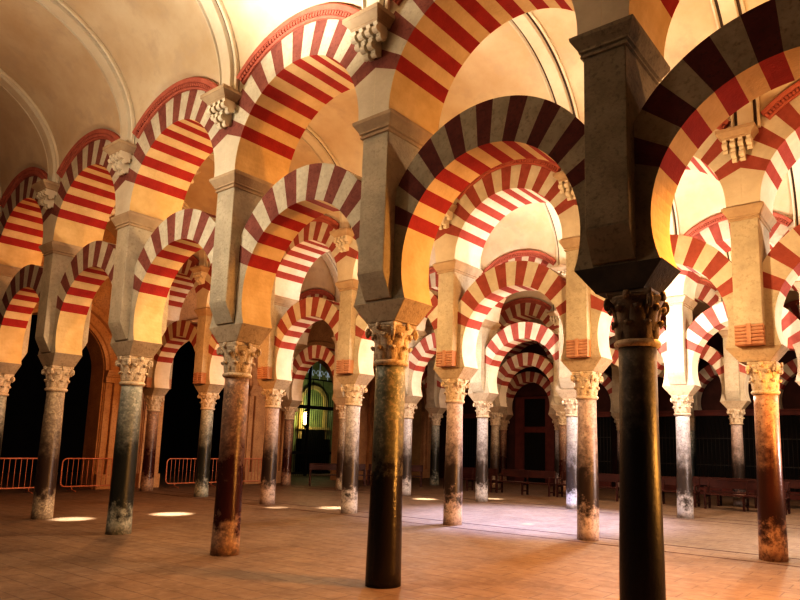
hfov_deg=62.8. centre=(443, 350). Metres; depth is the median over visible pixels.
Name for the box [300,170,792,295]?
ceiling
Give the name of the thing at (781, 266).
arch
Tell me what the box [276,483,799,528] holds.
trim
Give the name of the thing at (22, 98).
rib
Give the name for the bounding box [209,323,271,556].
marble column
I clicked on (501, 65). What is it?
ceiling
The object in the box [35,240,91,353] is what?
stone pier
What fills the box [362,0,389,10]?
rib
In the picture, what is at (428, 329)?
console
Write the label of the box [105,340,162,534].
marble column
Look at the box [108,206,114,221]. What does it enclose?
console
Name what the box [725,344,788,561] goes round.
marble column
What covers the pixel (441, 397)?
arch
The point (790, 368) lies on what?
arch
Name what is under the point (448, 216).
console
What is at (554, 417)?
marble column
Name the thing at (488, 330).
stone pier
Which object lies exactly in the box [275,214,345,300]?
round arch
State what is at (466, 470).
wooden bench
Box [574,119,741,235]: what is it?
round arch
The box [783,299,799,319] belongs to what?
round arch
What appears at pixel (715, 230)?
round arch
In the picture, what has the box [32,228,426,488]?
wall
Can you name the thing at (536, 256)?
round arch
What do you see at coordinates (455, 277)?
stone pier
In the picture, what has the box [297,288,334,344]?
round arch
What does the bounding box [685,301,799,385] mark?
arch
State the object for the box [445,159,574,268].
round arch
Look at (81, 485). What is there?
crowd barrier
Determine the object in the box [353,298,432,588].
marble column
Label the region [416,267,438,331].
round arch
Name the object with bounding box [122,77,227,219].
round arch
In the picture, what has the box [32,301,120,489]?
stone archway
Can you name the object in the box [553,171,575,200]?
console
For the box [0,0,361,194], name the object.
ceiling
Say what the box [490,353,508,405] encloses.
stone pier
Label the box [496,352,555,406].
arch
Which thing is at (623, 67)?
stone pier
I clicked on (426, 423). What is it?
stone archway
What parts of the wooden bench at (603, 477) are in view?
seat, backrest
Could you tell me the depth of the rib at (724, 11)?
10.85 m
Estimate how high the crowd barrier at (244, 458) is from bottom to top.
1.064 m
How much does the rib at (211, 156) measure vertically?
2.238 m
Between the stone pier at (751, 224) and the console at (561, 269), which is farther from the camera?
the console at (561, 269)
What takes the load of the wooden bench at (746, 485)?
on the floor
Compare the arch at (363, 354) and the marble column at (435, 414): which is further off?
the marble column at (435, 414)
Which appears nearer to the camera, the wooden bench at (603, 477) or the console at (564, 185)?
the console at (564, 185)
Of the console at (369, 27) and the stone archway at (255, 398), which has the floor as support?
the stone archway at (255, 398)
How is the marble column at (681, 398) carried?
on the floor
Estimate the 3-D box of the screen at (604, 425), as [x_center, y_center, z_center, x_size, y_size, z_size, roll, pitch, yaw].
[6.652,4.652,30.791,2.627,3.500,0.260,-5,-11,37]
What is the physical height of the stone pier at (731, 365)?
2.389 m
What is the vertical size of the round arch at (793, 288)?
2.318 m
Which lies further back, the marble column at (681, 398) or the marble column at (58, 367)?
the marble column at (681, 398)
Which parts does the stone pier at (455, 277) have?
cornice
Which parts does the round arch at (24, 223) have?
dentil moulding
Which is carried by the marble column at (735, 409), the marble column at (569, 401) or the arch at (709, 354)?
the arch at (709, 354)
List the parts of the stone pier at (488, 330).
cornice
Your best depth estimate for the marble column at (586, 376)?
12.53 m
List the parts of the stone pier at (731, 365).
cornice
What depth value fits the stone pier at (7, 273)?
16.11 m
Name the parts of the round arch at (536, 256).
dentil moulding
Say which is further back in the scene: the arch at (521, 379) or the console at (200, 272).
the arch at (521, 379)
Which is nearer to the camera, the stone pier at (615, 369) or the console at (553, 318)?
the console at (553, 318)
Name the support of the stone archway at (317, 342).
on the floor
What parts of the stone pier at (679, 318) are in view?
cornice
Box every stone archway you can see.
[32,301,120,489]
[135,318,264,487]
[276,340,362,482]
[366,373,431,479]
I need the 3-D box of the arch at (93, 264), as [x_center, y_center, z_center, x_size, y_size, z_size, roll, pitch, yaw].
[-6.994,-1.095,13.348,2.758,2.189,0.540,-5,-11,37]
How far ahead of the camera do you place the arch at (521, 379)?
33.64 m
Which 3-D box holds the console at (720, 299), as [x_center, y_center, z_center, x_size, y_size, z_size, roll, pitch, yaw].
[9.552,-1.722,22.058,0.620,0.545,0.329,-5,-11,37]
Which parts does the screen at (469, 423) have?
sill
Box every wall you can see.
[0,315,223,472]
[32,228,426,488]
[439,332,799,486]
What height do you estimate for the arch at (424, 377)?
2.189 m
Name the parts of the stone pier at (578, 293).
cornice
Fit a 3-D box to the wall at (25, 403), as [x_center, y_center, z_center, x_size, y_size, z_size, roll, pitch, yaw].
[-19.596,0.794,32.886,0.200,10.500,44.000,-5,-11,37]
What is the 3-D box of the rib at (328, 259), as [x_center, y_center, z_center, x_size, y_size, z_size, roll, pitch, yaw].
[-5.468,-3.261,23.625,0.460,2.238,4.884,-5,-11,37]
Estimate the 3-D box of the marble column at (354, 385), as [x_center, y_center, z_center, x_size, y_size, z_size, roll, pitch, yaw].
[-2.308,2.336,16.501,0.882,3.440,0.577,-5,-11,37]
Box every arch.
[0,167,51,267]
[0,264,42,363]
[48,129,125,246]
[51,241,115,354]
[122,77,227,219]
[128,209,217,343]
[151,320,197,388]
[167,254,202,320]
[201,258,211,307]
[206,334,258,384]
[224,3,375,184]
[235,163,365,327]
[272,297,340,380]
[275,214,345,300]
[289,345,334,400]
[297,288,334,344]
[345,229,445,279]
[354,287,440,374]
[374,0,601,134]
[392,95,592,304]
[408,333,472,396]
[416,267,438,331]
[422,366,428,407]
[436,376,446,407]
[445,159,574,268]
[457,261,569,368]
[482,249,556,322]
[484,322,561,393]
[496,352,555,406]
[497,297,557,332]
[504,371,551,414]
[506,341,552,360]
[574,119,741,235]
[575,317,669,386]
[591,235,736,359]
[601,0,679,57]
[601,372,613,412]
[609,335,614,348]
[610,348,618,366]
[615,315,665,349]
[634,0,799,268]
[657,344,726,400]
[658,369,663,377]
[661,277,727,329]
[664,281,672,296]
[673,211,799,300]
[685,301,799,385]
[694,364,750,409]
[739,332,794,400]
[740,80,799,213]
[762,224,799,346]
[778,358,797,408]
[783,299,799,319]
[789,285,797,290]
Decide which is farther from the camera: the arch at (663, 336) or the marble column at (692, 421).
the marble column at (692, 421)
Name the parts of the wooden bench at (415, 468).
backrest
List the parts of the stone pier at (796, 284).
cornice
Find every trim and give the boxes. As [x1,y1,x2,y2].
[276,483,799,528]
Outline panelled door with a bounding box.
[515,396,554,482]
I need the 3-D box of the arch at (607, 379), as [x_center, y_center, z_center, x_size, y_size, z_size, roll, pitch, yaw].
[7.014,1.962,31.587,2.758,2.189,0.540,-5,-11,37]
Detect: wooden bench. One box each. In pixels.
[309,463,366,485]
[367,464,422,486]
[443,467,497,491]
[495,469,555,496]
[555,472,619,500]
[661,476,699,506]
[692,476,756,507]
[703,479,790,514]
[783,479,799,495]
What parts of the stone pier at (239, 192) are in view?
cornice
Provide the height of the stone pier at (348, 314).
2.389 m
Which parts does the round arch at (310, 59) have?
dentil moulding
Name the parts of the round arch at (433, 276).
dentil moulding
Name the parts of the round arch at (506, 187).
dentil moulding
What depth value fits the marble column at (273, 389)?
18.29 m
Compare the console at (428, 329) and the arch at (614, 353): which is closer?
the arch at (614, 353)
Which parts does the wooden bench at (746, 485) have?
seat, backrest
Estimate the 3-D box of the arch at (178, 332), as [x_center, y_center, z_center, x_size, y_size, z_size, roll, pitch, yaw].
[-8.615,0.115,21.717,2.758,2.189,0.540,-5,-11,37]
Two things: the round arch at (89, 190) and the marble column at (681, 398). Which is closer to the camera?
the round arch at (89, 190)
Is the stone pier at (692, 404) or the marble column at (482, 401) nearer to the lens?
the marble column at (482, 401)
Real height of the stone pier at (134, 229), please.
2.389 m
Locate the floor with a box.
[0,470,799,599]
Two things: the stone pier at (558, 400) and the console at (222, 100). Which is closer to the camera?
the console at (222, 100)
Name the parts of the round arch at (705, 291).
dentil moulding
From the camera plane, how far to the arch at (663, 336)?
17.72 m
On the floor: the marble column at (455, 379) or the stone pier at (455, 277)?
the marble column at (455, 379)
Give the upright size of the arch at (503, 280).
2.189 m
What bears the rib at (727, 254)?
attached to the ceiling at (529, 293)
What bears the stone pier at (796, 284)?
on the marble column
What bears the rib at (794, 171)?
attached to the ceiling at (699, 196)
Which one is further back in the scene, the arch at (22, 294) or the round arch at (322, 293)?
the round arch at (322, 293)
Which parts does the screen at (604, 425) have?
sill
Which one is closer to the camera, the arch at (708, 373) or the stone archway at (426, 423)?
the arch at (708, 373)
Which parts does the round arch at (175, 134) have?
dentil moulding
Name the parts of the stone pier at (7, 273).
cornice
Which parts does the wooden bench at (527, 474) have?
seat, backrest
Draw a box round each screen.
[463,414,490,481]
[597,412,611,488]
[659,411,676,492]
[694,409,756,495]
[779,409,799,499]
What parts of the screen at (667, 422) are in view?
sill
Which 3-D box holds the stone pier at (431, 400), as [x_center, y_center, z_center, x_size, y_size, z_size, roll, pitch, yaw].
[-0.298,1.439,29.939,0.670,2.389,1.090,-5,-11,37]
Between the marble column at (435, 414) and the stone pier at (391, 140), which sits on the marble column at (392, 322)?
the stone pier at (391, 140)
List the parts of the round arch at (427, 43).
dentil moulding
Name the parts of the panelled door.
door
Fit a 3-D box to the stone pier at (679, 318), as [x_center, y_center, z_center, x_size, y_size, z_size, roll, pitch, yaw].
[6.429,-0.219,17.736,0.670,2.389,1.090,-5,-11,37]
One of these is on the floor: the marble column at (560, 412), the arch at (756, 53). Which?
the marble column at (560, 412)
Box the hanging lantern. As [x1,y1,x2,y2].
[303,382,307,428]
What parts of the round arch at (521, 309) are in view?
dentil moulding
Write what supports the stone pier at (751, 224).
on the marble column at (763, 367)
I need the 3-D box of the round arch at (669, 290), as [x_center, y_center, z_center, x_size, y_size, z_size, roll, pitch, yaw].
[5.210,-2.436,19.044,3.199,2.318,1.170,-5,-11,37]
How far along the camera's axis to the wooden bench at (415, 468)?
27.98 m
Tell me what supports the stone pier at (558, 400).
on the marble column at (560, 412)
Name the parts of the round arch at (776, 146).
dentil moulding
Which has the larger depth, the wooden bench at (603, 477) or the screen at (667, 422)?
the screen at (667, 422)
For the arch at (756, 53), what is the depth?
6.12 m
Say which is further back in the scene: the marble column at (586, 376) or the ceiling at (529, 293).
the ceiling at (529, 293)
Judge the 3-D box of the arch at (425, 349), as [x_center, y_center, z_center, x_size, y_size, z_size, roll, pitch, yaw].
[0.053,0.443,22.523,2.758,2.189,0.540,-5,-11,37]
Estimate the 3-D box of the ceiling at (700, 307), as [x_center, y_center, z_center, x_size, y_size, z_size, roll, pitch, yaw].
[8.068,-2.405,27.834,25.600,2.070,4.778,-5,-11,37]
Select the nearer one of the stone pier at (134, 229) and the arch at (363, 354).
the stone pier at (134, 229)
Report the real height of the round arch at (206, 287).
2.318 m
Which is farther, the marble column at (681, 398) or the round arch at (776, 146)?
the marble column at (681, 398)
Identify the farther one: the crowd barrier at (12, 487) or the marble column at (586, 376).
the crowd barrier at (12, 487)
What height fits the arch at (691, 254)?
2.189 m
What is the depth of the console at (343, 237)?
16.67 m
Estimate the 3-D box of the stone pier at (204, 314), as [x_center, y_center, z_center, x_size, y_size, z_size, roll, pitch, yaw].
[-7.338,-0.097,20.772,0.670,2.389,1.090,-5,-11,37]
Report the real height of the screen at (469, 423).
3.500 m
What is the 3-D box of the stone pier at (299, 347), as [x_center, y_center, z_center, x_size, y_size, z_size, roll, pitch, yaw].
[-6.319,0.907,27.338,0.670,2.389,1.090,-5,-11,37]
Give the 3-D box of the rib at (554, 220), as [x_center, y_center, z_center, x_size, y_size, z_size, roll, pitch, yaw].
[2.181,-3.936,17.863,0.460,2.238,4.884,-5,-11,37]
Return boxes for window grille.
[291,364,332,475]
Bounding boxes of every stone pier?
[0,264,31,360]
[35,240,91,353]
[108,210,169,342]
[143,320,174,388]
[193,307,211,383]
[209,169,275,326]
[257,295,297,379]
[281,343,308,399]
[332,336,343,397]
[335,279,373,374]
[352,108,432,302]
[405,329,426,395]
[426,354,437,407]
[432,259,482,367]
[470,319,500,392]
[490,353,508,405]
[550,384,555,413]
[553,358,561,404]
[554,310,574,389]
[558,236,590,358]
[569,14,669,267]
[610,363,618,412]
[665,294,696,385]
[691,359,700,411]
[718,330,740,400]
[721,201,776,346]
[793,281,799,303]
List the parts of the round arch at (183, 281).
dentil moulding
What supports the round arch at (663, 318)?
on the stone pier at (692, 404)
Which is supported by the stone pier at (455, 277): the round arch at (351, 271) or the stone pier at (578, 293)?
the round arch at (351, 271)
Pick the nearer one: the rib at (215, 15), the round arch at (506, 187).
the rib at (215, 15)
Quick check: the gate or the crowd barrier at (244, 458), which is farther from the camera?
the gate
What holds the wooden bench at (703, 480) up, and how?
on the floor
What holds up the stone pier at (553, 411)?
on the marble column at (554, 417)
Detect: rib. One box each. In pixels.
[0,68,58,182]
[34,0,134,143]
[182,201,208,266]
[196,0,238,89]
[207,152,213,160]
[301,126,351,228]
[321,252,339,301]
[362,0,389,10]
[508,11,579,170]
[542,203,565,264]
[670,200,679,234]
[710,0,760,127]
[723,251,731,261]
[788,158,799,225]
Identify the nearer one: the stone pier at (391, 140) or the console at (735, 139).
the stone pier at (391, 140)
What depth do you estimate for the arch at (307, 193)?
9.85 m
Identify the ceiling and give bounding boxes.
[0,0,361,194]
[106,0,799,257]
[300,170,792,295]
[503,249,770,305]
[526,291,798,325]
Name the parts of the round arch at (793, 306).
dentil moulding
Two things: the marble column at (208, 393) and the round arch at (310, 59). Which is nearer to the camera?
the round arch at (310, 59)
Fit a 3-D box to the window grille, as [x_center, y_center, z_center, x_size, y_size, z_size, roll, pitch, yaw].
[-6.769,3.701,36.412,0.120,6.400,6.120,-5,-11,37]
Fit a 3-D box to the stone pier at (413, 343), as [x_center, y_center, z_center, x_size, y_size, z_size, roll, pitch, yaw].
[-1.220,0.457,23.498,0.670,2.389,1.090,-5,-11,37]
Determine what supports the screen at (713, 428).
on the floor
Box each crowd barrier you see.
[0,458,37,493]
[60,458,112,491]
[165,458,217,487]
[243,458,261,483]
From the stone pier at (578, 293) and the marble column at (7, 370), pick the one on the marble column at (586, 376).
the stone pier at (578, 293)
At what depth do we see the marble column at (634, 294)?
6.11 m
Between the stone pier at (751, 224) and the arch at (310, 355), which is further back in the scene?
the arch at (310, 355)
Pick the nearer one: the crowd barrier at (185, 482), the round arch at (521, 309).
the crowd barrier at (185, 482)
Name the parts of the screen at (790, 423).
sill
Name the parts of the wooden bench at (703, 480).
backrest, seat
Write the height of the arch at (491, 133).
2.189 m
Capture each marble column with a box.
[0,362,21,455]
[30,352,81,519]
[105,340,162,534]
[139,387,168,490]
[194,384,223,496]
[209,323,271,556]
[257,379,291,504]
[280,400,301,485]
[332,398,345,489]
[335,373,373,513]
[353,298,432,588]
[402,396,421,494]
[425,408,446,484]
[433,366,477,525]
[467,393,498,501]
[489,406,506,489]
[499,415,512,480]
[548,414,558,483]
[551,405,566,493]
[555,389,577,508]
[561,357,613,540]
[574,257,680,599]
[611,413,619,486]
[662,385,700,518]
[690,412,696,489]
[720,401,750,505]
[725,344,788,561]
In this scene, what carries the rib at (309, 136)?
attached to the ceiling at (501, 65)
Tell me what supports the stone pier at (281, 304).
on the marble column at (273, 389)
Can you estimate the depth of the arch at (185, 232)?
11.85 m
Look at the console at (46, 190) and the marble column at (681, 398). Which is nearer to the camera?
the console at (46, 190)
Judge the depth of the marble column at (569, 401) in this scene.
19.10 m
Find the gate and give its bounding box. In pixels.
[291,362,333,471]
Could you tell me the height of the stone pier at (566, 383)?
2.389 m
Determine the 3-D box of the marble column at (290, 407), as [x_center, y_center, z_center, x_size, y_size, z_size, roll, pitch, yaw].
[-6.388,3.790,26.909,0.882,3.440,0.577,-5,-11,37]
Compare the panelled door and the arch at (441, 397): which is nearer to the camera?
the arch at (441, 397)
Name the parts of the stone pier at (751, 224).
cornice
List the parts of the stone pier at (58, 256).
cornice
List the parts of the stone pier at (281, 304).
cornice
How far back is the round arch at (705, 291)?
22.64 m
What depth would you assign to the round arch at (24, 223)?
15.91 m
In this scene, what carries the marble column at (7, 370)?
on the floor
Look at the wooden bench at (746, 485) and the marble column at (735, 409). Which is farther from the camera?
the marble column at (735, 409)
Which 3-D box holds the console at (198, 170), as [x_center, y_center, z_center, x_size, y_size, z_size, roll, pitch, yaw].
[-5.262,-3.391,13.249,0.620,0.545,0.329,-5,-11,37]
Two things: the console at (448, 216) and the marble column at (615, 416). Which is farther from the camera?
the marble column at (615, 416)
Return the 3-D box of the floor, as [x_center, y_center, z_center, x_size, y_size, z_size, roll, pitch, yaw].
[-2.115,4.578,18.826,46.000,0.300,44.000,-5,-11,37]
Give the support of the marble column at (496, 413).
on the floor
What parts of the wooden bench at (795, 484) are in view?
backrest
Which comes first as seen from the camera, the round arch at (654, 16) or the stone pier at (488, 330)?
the round arch at (654, 16)
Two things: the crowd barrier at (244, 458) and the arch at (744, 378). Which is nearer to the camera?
the arch at (744, 378)
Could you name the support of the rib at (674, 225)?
attached to the ceiling at (699, 196)
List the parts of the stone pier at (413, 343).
cornice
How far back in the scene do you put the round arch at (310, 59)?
10.01 m
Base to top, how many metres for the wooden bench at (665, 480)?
0.900 m
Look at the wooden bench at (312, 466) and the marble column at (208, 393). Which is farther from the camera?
the wooden bench at (312, 466)
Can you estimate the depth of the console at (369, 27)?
8.30 m
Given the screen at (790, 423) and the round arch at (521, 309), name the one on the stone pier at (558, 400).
the round arch at (521, 309)
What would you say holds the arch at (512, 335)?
on the marble column at (569, 401)
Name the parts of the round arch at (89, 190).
dentil moulding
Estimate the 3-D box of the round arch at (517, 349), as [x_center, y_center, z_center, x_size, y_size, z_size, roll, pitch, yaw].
[4.523,-0.241,33.870,3.199,2.318,1.170,-5,-11,37]
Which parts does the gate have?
niche frame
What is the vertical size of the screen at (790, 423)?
3.500 m
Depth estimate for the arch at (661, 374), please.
29.27 m
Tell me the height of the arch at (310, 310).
2.189 m
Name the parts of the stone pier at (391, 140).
cornice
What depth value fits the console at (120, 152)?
12.13 m
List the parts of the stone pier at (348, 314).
cornice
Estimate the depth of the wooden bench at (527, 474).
24.65 m
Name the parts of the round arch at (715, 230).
dentil moulding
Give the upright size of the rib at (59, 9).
2.238 m
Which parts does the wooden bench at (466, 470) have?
backrest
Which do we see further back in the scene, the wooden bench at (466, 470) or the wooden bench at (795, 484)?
the wooden bench at (466, 470)
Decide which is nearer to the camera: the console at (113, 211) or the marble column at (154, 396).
the console at (113, 211)
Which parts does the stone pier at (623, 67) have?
cornice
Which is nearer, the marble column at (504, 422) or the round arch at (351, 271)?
the round arch at (351, 271)
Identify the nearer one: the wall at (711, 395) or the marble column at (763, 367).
the marble column at (763, 367)
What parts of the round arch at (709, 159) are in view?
dentil moulding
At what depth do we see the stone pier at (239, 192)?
10.14 m
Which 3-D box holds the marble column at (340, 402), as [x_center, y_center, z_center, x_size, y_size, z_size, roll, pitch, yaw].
[-3.839,3.565,24.988,0.882,3.440,0.577,-5,-11,37]
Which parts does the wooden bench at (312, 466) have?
backrest, seat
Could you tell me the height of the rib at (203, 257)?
2.238 m
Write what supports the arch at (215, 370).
on the marble column at (273, 389)
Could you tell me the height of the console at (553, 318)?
0.545 m
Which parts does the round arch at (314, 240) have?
dentil moulding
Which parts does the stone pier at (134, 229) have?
cornice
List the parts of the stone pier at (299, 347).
cornice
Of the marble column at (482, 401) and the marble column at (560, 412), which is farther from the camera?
the marble column at (560, 412)
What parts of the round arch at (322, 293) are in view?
dentil moulding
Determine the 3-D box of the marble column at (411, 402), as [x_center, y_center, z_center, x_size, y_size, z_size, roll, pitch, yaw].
[-1.289,3.339,23.068,0.882,3.440,0.577,-5,-11,37]
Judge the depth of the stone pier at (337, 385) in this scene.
25.05 m
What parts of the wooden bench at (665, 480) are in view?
backrest, seat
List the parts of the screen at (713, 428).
sill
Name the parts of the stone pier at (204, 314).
cornice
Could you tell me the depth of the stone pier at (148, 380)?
22.21 m
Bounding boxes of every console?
[31,179,59,209]
[103,139,136,175]
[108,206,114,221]
[189,265,209,284]
[191,169,200,183]
[200,83,241,129]
[329,227,353,252]
[342,1,394,61]
[425,326,433,335]
[439,203,456,229]
[547,311,558,325]
[550,264,565,276]
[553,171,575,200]
[715,121,758,162]
[715,292,722,302]
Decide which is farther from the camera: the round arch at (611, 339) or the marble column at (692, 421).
the round arch at (611, 339)
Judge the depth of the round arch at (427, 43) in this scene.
8.33 m
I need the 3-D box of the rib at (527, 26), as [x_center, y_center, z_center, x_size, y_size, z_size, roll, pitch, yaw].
[1.207,-4.930,11.355,0.460,2.238,4.734,-5,-11,37]

